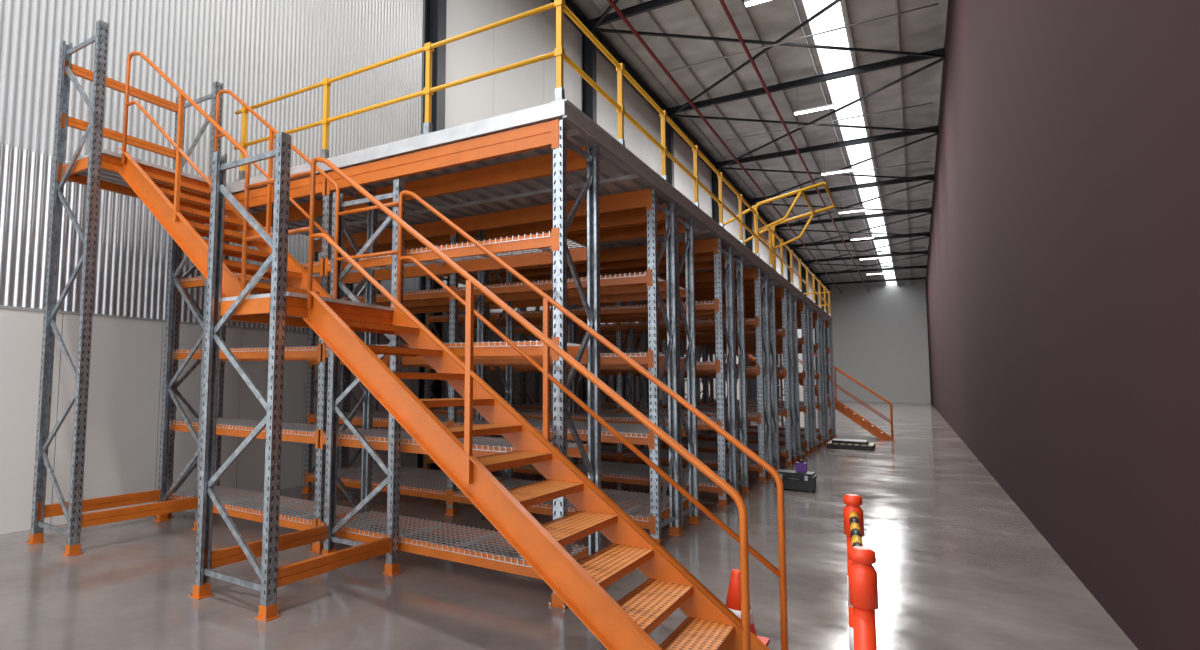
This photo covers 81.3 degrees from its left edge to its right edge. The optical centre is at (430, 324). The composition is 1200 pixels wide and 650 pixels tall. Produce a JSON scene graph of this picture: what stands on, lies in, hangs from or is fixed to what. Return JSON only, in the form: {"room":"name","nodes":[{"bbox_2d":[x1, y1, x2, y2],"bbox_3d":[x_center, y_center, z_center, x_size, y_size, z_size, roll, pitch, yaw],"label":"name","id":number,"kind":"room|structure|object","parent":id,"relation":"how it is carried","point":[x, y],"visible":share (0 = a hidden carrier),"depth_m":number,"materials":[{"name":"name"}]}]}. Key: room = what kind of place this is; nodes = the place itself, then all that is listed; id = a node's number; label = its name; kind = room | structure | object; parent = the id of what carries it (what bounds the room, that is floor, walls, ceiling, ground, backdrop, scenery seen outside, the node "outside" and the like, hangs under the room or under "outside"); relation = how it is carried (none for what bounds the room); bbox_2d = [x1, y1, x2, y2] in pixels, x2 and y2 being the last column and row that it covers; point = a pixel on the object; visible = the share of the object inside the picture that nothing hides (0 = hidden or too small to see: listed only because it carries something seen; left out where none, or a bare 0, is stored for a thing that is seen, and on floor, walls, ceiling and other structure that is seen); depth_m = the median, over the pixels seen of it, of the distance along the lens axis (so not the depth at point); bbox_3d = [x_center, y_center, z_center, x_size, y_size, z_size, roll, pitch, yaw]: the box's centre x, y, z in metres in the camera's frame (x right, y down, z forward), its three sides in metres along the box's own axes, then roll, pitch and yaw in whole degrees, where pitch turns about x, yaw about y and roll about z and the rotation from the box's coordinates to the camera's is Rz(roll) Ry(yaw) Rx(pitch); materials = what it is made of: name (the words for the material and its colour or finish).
{"room":"warehouse","nodes":[
{"label":"warehouse","id":0,"kind":"room"},
{"bbox_2d":[0,0,828,533],"bbox_3d":[17.896,-1.155,37.993,0.172,12.200,87.000,-3,-6,36],"label":"wall","id":1,"kind":"structure","parent":0,"point":[260,51],"depth_m":8.56,"materials":[{"name":"grey metal"}]},
{"bbox_2d":[0,401,1137,649],"bbox_3d":[17.922,4.433,30.224,9.150,0.200,99.300,-3,-6,36],"label":"floor","id":2,"kind":"structure","parent":0,"point":[959,565],"depth_m":5.43,"materials":[{"name":"concrete"}]},
{"bbox_2d":[168,119,601,608],"bbox_3d":[-0.824,0.340,6.671,4.985,3.583,0.770,-3,-6,36],"label":"rack","id":3,"kind":"object","parent":2,"relation":"on","point":[553,133],"visible":0.59,"depth_m":5.95,"materials":[{"name":"metal"}]},
{"bbox_2d":[225,99,832,321],"bbox_3d":[4.770,-0.805,14.573,5.050,0.139,19.896,-3,-6,36],"label":"deck","id":4,"kind":"object","parent":3,"relation":"on","point":[620,170],"visible":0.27,"depth_m":6.98,"materials":[{"name":"metal"}]},
{"bbox_2d":[233,0,830,315],"bbox_3d":[5.203,-1.308,14.315,3.950,0.834,19.870,-3,-6,36],"label":"handrail","id":5,"kind":"object","parent":4,"relation":"on","point":[559,53],"visible":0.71,"depth_m":6.49,"materials":[{"name":"metal"}]},
{"bbox_2d":[723,182,835,270],"bbox_3d":[6.320,-1.664,12.633,2.099,1.302,1.900,-3,-6,36],"label":"gate","id":6,"kind":"object","parent":4,"relation":"on","point":[799,192],"visible":0.78,"depth_m":12.17,"materials":[{"name":"yellow metal"}]},
{"bbox_2d":[26,20,787,649],"bbox_3d":[-0.816,-0.453,5.354,6.340,4.950,1.450,-3,-6,36],"label":"staircase","id":7,"kind":"structure","parent":2,"relation":"on","point":[173,196],"depth_m":4.99,"materials":[{"name":"metal"}]},
{"bbox_2d":[417,0,446,468],"bbox_3d":[0.055,-3.166,12.841,0.320,11.600,0.280,-3,-6,36],"label":"steel column","id":8,"kind":"structure","parent":2,"relation":"on","point":[435,10],"depth_m":12.89,"materials":[{"name":"black metal"}]},
{"bbox_2d":[550,0,944,293],"bbox_3d":[21.519,-6.976,35.913,8.574,0.450,87.000,-3,-6,36],"label":"roof truss","id":9,"kind":"object","parent":8,"relation":"on","point":[605,18],"visible":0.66,"depth_m":26.62,"materials":[{"name":"black metal"}]},
{"bbox_2d":[607,0,937,292],"bbox_3d":[21.942,-6.805,35.654,7.050,0.100,86.700,-3,-6,36],"label":"pipe","id":10,"kind":"object","parent":9,"relation":"hanging from","point":[611,2],"visible":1,"depth_m":24.65,"materials":[{"name":"metal"}]},
{"bbox_2d":[301,188,682,546],"bbox_3d":[0.461,0.504,8.450,4.985,3.583,0.770,-3,-6,36],"label":"rack","id":11,"kind":"object","parent":2,"relation":"on","point":[639,206],"visible":0.56,"depth_m":7.71,"materials":[{"name":"metal"}]},
{"bbox_2d":[344,205,701,533],"bbox_3d":[0.904,0.560,9.065,4.985,3.583,0.770,-3,-6,36],"label":"rack","id":12,"kind":"object","parent":2,"relation":"on","point":[683,225],"visible":0.25,"depth_m":8.21,"materials":[{"name":"metal"}]},
{"bbox_2d":[423,238,736,506],"bbox_3d":[2.112,0.715,10.739,4.985,3.583,0.770,-3,-6,36],"label":"rack","id":13,"kind":"object","parent":2,"relation":"on","point":[712,249],"visible":0.42,"depth_m":9.77,"materials":[{"name":"metal"}]},
{"bbox_2d":[582,31,596,401],"bbox_3d":[4.490,-2.600,18.986,0.320,11.600,0.280,-3,-6,36],"label":"steel column","id":14,"kind":"structure","parent":2,"relation":"on","point":[589,94],"depth_m":19.32,"materials":[{"name":"black metal"}]},
{"bbox_2d":[457,248,749,493],"bbox_3d":[2.556,0.771,11.353,4.985,3.583,0.770,-3,-6,36],"label":"rack","id":15,"kind":"object","parent":2,"relation":"on","point":[737,260],"visible":0.18,"depth_m":10.34,"materials":[{"name":"metal"}]},
{"bbox_2d":[504,268,772,481],"bbox_3d":[3.764,0.925,13.027,4.985,3.583,0.770,-3,-6,36],"label":"rack","id":16,"kind":"object","parent":2,"relation":"on","point":[751,275],"visible":0.37,"depth_m":11.96,"materials":[{"name":"metal"}]},
{"bbox_2d":[524,274,779,470],"bbox_3d":[4.208,0.982,13.641,4.985,3.583,0.770,-3,-6,36],"label":"rack","id":17,"kind":"object","parent":2,"relation":"on","point":[771,282],"visible":0.22,"depth_m":12.80,"materials":[{"name":"metal"}]},
{"bbox_2d":[666,118,673,186],"bbox_3d":[8.926,-2.034,25.131,0.320,11.600,0.280,-3,-6,36],"label":"steel column","id":18,"kind":"structure","parent":2,"relation":"on","point":[669,129],"depth_m":25.45,"materials":[{"name":"black metal"}]},
{"bbox_2d":[567,288,796,465],"bbox_3d":[5.416,1.136,15.315,4.985,3.583,0.770,-3,-6,36],"label":"rack","id":19,"kind":"object","parent":2,"relation":"on","point":[782,294],"visible":0.28,"depth_m":14.18,"materials":[{"name":"metal"}]},
{"bbox_2d":[578,292,801,459],"bbox_3d":[5.859,1.193,15.930,4.985,3.583,0.770,-3,-6,36],"label":"rack","id":20,"kind":"object","parent":2,"relation":"on","point":[793,298],"visible":0.12,"depth_m":14.85,"materials":[{"name":"metal"}]},
{"bbox_2d":[605,302,813,453],"bbox_3d":[7.068,1.347,17.603,4.985,3.583,0.770,-3,-6,36],"label":"rack","id":21,"kind":"object","parent":2,"relation":"on","point":[804,340],"visible":0.3,"depth_m":16.52,"materials":[{"name":"metal"}]},
{"bbox_2d":[712,170,719,398],"bbox_3d":[13.362,-1.468,31.277,0.320,11.600,0.280,-3,-6,36],"label":"steel column","id":22,"kind":"structure","parent":2,"relation":"on","point":[715,187],"depth_m":31.64,"materials":[{"name":"black metal"}]},
{"bbox_2d":[622,308,817,451],"bbox_3d":[7.511,1.404,18.218,4.985,3.583,0.770,-3,-6,36],"label":"rack","id":23,"kind":"object","parent":2,"relation":"on","point":[710,351],"visible":0.16,"depth_m":17.22,"materials":[{"name":"metal"}]},
{"bbox_2d":[639,312,826,445],"bbox_3d":[8.719,1.558,19.892,4.985,3.583,0.770,-3,-6,36],"label":"rack","id":24,"kind":"object","parent":2,"relation":"on","point":[817,318],"visible":0.16,"depth_m":18.68,"materials":[{"name":"metal"}]},
{"bbox_2d":[659,317,828,442],"bbox_3d":[9.163,1.614,20.506,4.985,3.583,0.770,-3,-6,36],"label":"rack","id":25,"kind":"object","parent":2,"relation":"on","point":[823,318],"visible":0.1,"depth_m":19.35,"materials":[{"name":"metal"}]},
{"bbox_2d":[726,569,769,645],"bbox_3d":[1.917,1.756,4.204,0.300,0.440,0.300,-3,-6,36],"label":"traffic cone","id":26,"kind":"object","parent":2,"relation":"on","point":[733,601],"visible":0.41,"depth_m":4.17,"materials":[{"name":"orange plastic"}]},
{"bbox_2d":[745,205,755,399],"bbox_3d":[17.798,-0.902,37.422,0.320,11.600,0.280,-3,-6,36],"label":"steel column","id":27,"kind":"structure","parent":2,"relation":"on","point":[748,216],"depth_m":37.66,"materials":[{"name":"black metal"}]},
{"bbox_2d":[667,321,836,438],"bbox_3d":[10.354,1.766,22.156,4.985,3.583,0.770,-3,-6,36],"label":"rack","id":28,"kind":"object","parent":2,"relation":"on","point":[832,430],"visible":0.23,"depth_m":20.94,"materials":[{"name":"metal"}]},
{"bbox_2d":[771,233,779,400],"bbox_3d":[22.234,-0.336,43.567,0.320,11.600,0.280,-3,-6,36],"label":"steel column","id":29,"kind":"structure","parent":2,"relation":"on","point":[771,233],"depth_m":43.24,"materials":[{"name":"black metal"}]},
{"bbox_2d":[685,353,895,440],"bbox_3d":[11.669,1.140,22.649,6.340,4.950,1.450,-3,-6,36],"label":"staircase","id":30,"kind":"structure","parent":2,"relation":"on","point":[846,411],"depth_m":21.21,"materials":[{"name":"orange metal"}]},
{"bbox_2d":[787,250,793,282],"bbox_3d":[26.669,0.231,49.712,0.320,11.600,0.280,-3,-6,36],"label":"steel column","id":31,"kind":"structure","parent":2,"relation":"on","point":[788,253],"depth_m":50.12,"materials":[{"name":"black metal"}]},
{"bbox_2d":[775,469,816,491],"bbox_3d":[5.614,2.399,10.379,0.540,0.270,0.442,-3,-6,36],"label":"tool case","id":32,"kind":"object","parent":2,"relation":"on","point":[791,479],"visible":0.88,"depth_m":10.24,"materials":[{"name":"black plastic"}]},
{"bbox_2d":[796,460,806,472],"bbox_3d":[5.730,2.178,10.416,0.140,0.180,0.100,-3,-6,36],"label":"bottle","id":33,"kind":"object","parent":32,"relation":"on","point":[801,466],"visible":1,"depth_m":10.38,"materials":[{"name":"purple plastic"}]},
{"bbox_2d":[801,265,806,295],"bbox_3d":[31.105,0.797,55.857,0.320,11.600,0.280,-3,-6,36],"label":"steel column","id":34,"kind":"structure","parent":2,"relation":"on","point":[804,290],"depth_m":56.22,"materials":[{"name":"black metal"}]},
{"bbox_2d":[815,277,817,401],"bbox_3d":[35.541,1.363,62.002,0.320,11.600,0.280,-3,-6,36],"label":"steel column","id":35,"kind":"structure","parent":2,"relation":"on","point":[816,288],"depth_m":62.12,"materials":[{"name":"black metal"}]},
{"bbox_2d":[822,287,828,393],"bbox_3d":[39.977,1.929,68.148,0.320,11.600,0.280,-3,-6,36],"label":"steel column","id":36,"kind":"structure","parent":2,"relation":"on","point":[822,287],"depth_m":68.14,"materials":[{"name":"black metal"}]},
{"bbox_2d":[827,438,874,450],"bbox_3d":[10.932,3.094,17.522,1.000,0.200,1.100,-3,-6,36],"label":"pallet","id":37,"kind":"object","parent":2,"relation":"on","point":[850,444],"visible":1,"depth_m":17.20,"materials":[{"name":"black plastic"}]},
{"bbox_2d":[843,494,863,649],"bbox_3d":[2.212,1.407,3.504,0.380,1.030,0.380,-3,-6,36],"label":"delineator post","id":38,"kind":"object","parent":2,"relation":"on","point":[853,502],"visible":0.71,"depth_m":3.51,"materials":[{"name":"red plastic"}]},
{"bbox_2d":[848,546,878,649],"bbox_3d":[1.572,1.320,2.428,0.380,1.010,0.380,-3,-6,36],"label":"delineator post","id":39,"kind":"object","parent":2,"relation":"on","point":[862,576],"visible":1,"depth_m":2.43,"materials":[{"name":"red plastic"}]},
{"bbox_2d":[849,511,862,546],"bbox_3d":[1.897,0.985,2.997,0.042,0.134,1.158,-2,-5,31],"label":"bar","id":40,"kind":"object","parent":39,"relation":"attached to","point":[856,539],"visible":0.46,"depth_m":3.19,"materials":[{"name":"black plastic"}]},
{"bbox_2d":[572,0,947,288],"bbox_3d":[21.594,-7.358,36.018,8.900,0.250,87.200,-3,-6,36],"label":"ceiling","id":41,"kind":"structure","parent":0,"point":[921,30],"depth_m":24.66,"materials":[{"name":"metal"}]},
{"bbox_2d":[744,0,768,6],"bbox_3d":[8.398,-8.593,16.594,1.240,1.130,0.180,-3,-6,36],"label":"lamp","id":42,"kind":"object","parent":41,"relation":"hanging from","point":[747,3],"visible":1,"depth_m":16.77,"materials":[{"name":"white plastic"}]},
{"bbox_2d":[794,86,834,114],"bbox_3d":[13.271,-7.971,23.346,1.240,1.130,0.180,-3,-6,36],"label":"lamp","id":43,"kind":"object","parent":41,"relation":"hanging from","point":[828,106],"visible":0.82,"depth_m":23.25,"materials":[{"name":"white plastic"}]},
{"bbox_2d":[821,165,853,174],"bbox_3d":[18.145,-7.349,30.097,1.240,1.130,0.180,-3,-6,36],"label":"lamp","id":44,"kind":"object","parent":41,"relation":"hanging from","point":[850,168],"visible":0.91,"depth_m":30.00,"materials":[{"name":"white plastic"}]},
{"bbox_2d":[803,0,895,284],"bbox_3d":[22.690,-7.475,35.115,0.840,0.030,87.000,-3,-6,36],"label":"skylight","id":45,"kind":"object","parent":41,"relation":"attached to","point":[844,90],"visible":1,"depth_m":24.83,"materials":[{"name":"white plastic"}]},
{"bbox_2d":[839,197,865,213],"bbox_3d":[23.019,-6.727,36.849,1.240,1.130,0.180,-3,-6,36],"label":"lamp","id":46,"kind":"object","parent":41,"relation":"hanging from","point":[857,210],"visible":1,"depth_m":36.70,"materials":[{"name":"white plastic"}]},
{"bbox_2d":[851,223,873,239],"bbox_3d":[27.892,-6.105,43.600,1.240,1.130,0.180,-3,-6,36],"label":"lamp","id":47,"kind":"object","parent":41,"relation":"hanging from","point":[852,223],"visible":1,"depth_m":43.55,"materials":[{"name":"white plastic"}]},
{"bbox_2d":[860,255,879,259],"bbox_3d":[32.766,-5.483,50.352,1.240,1.130,0.180,-3,-6,36],"label":"lamp","id":48,"kind":"object","parent":41,"relation":"hanging from","point":[877,257],"visible":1,"depth_m":50.22,"materials":[{"name":"white"}]},
{"bbox_2d":[829,283,930,402],"bbox_3d":[46.874,1.938,70.712,8.850,12.200,0.200,-3,-6,36],"label":"wall","id":49,"kind":"structure","parent":0,"point":[880,334],"depth_m":70.39,"materials":[{"name":"grey paint"}]},
{"bbox_2d":[925,0,1199,649],"bbox_3d":[24.979,-1.466,32.909,0.200,12.200,87.000,-3,-6,36],"label":"wall","id":50,"kind":"structure","parent":0,"point":[1062,284],"depth_m":5.11,"materials":[{"name":"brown paint"}]}
]}

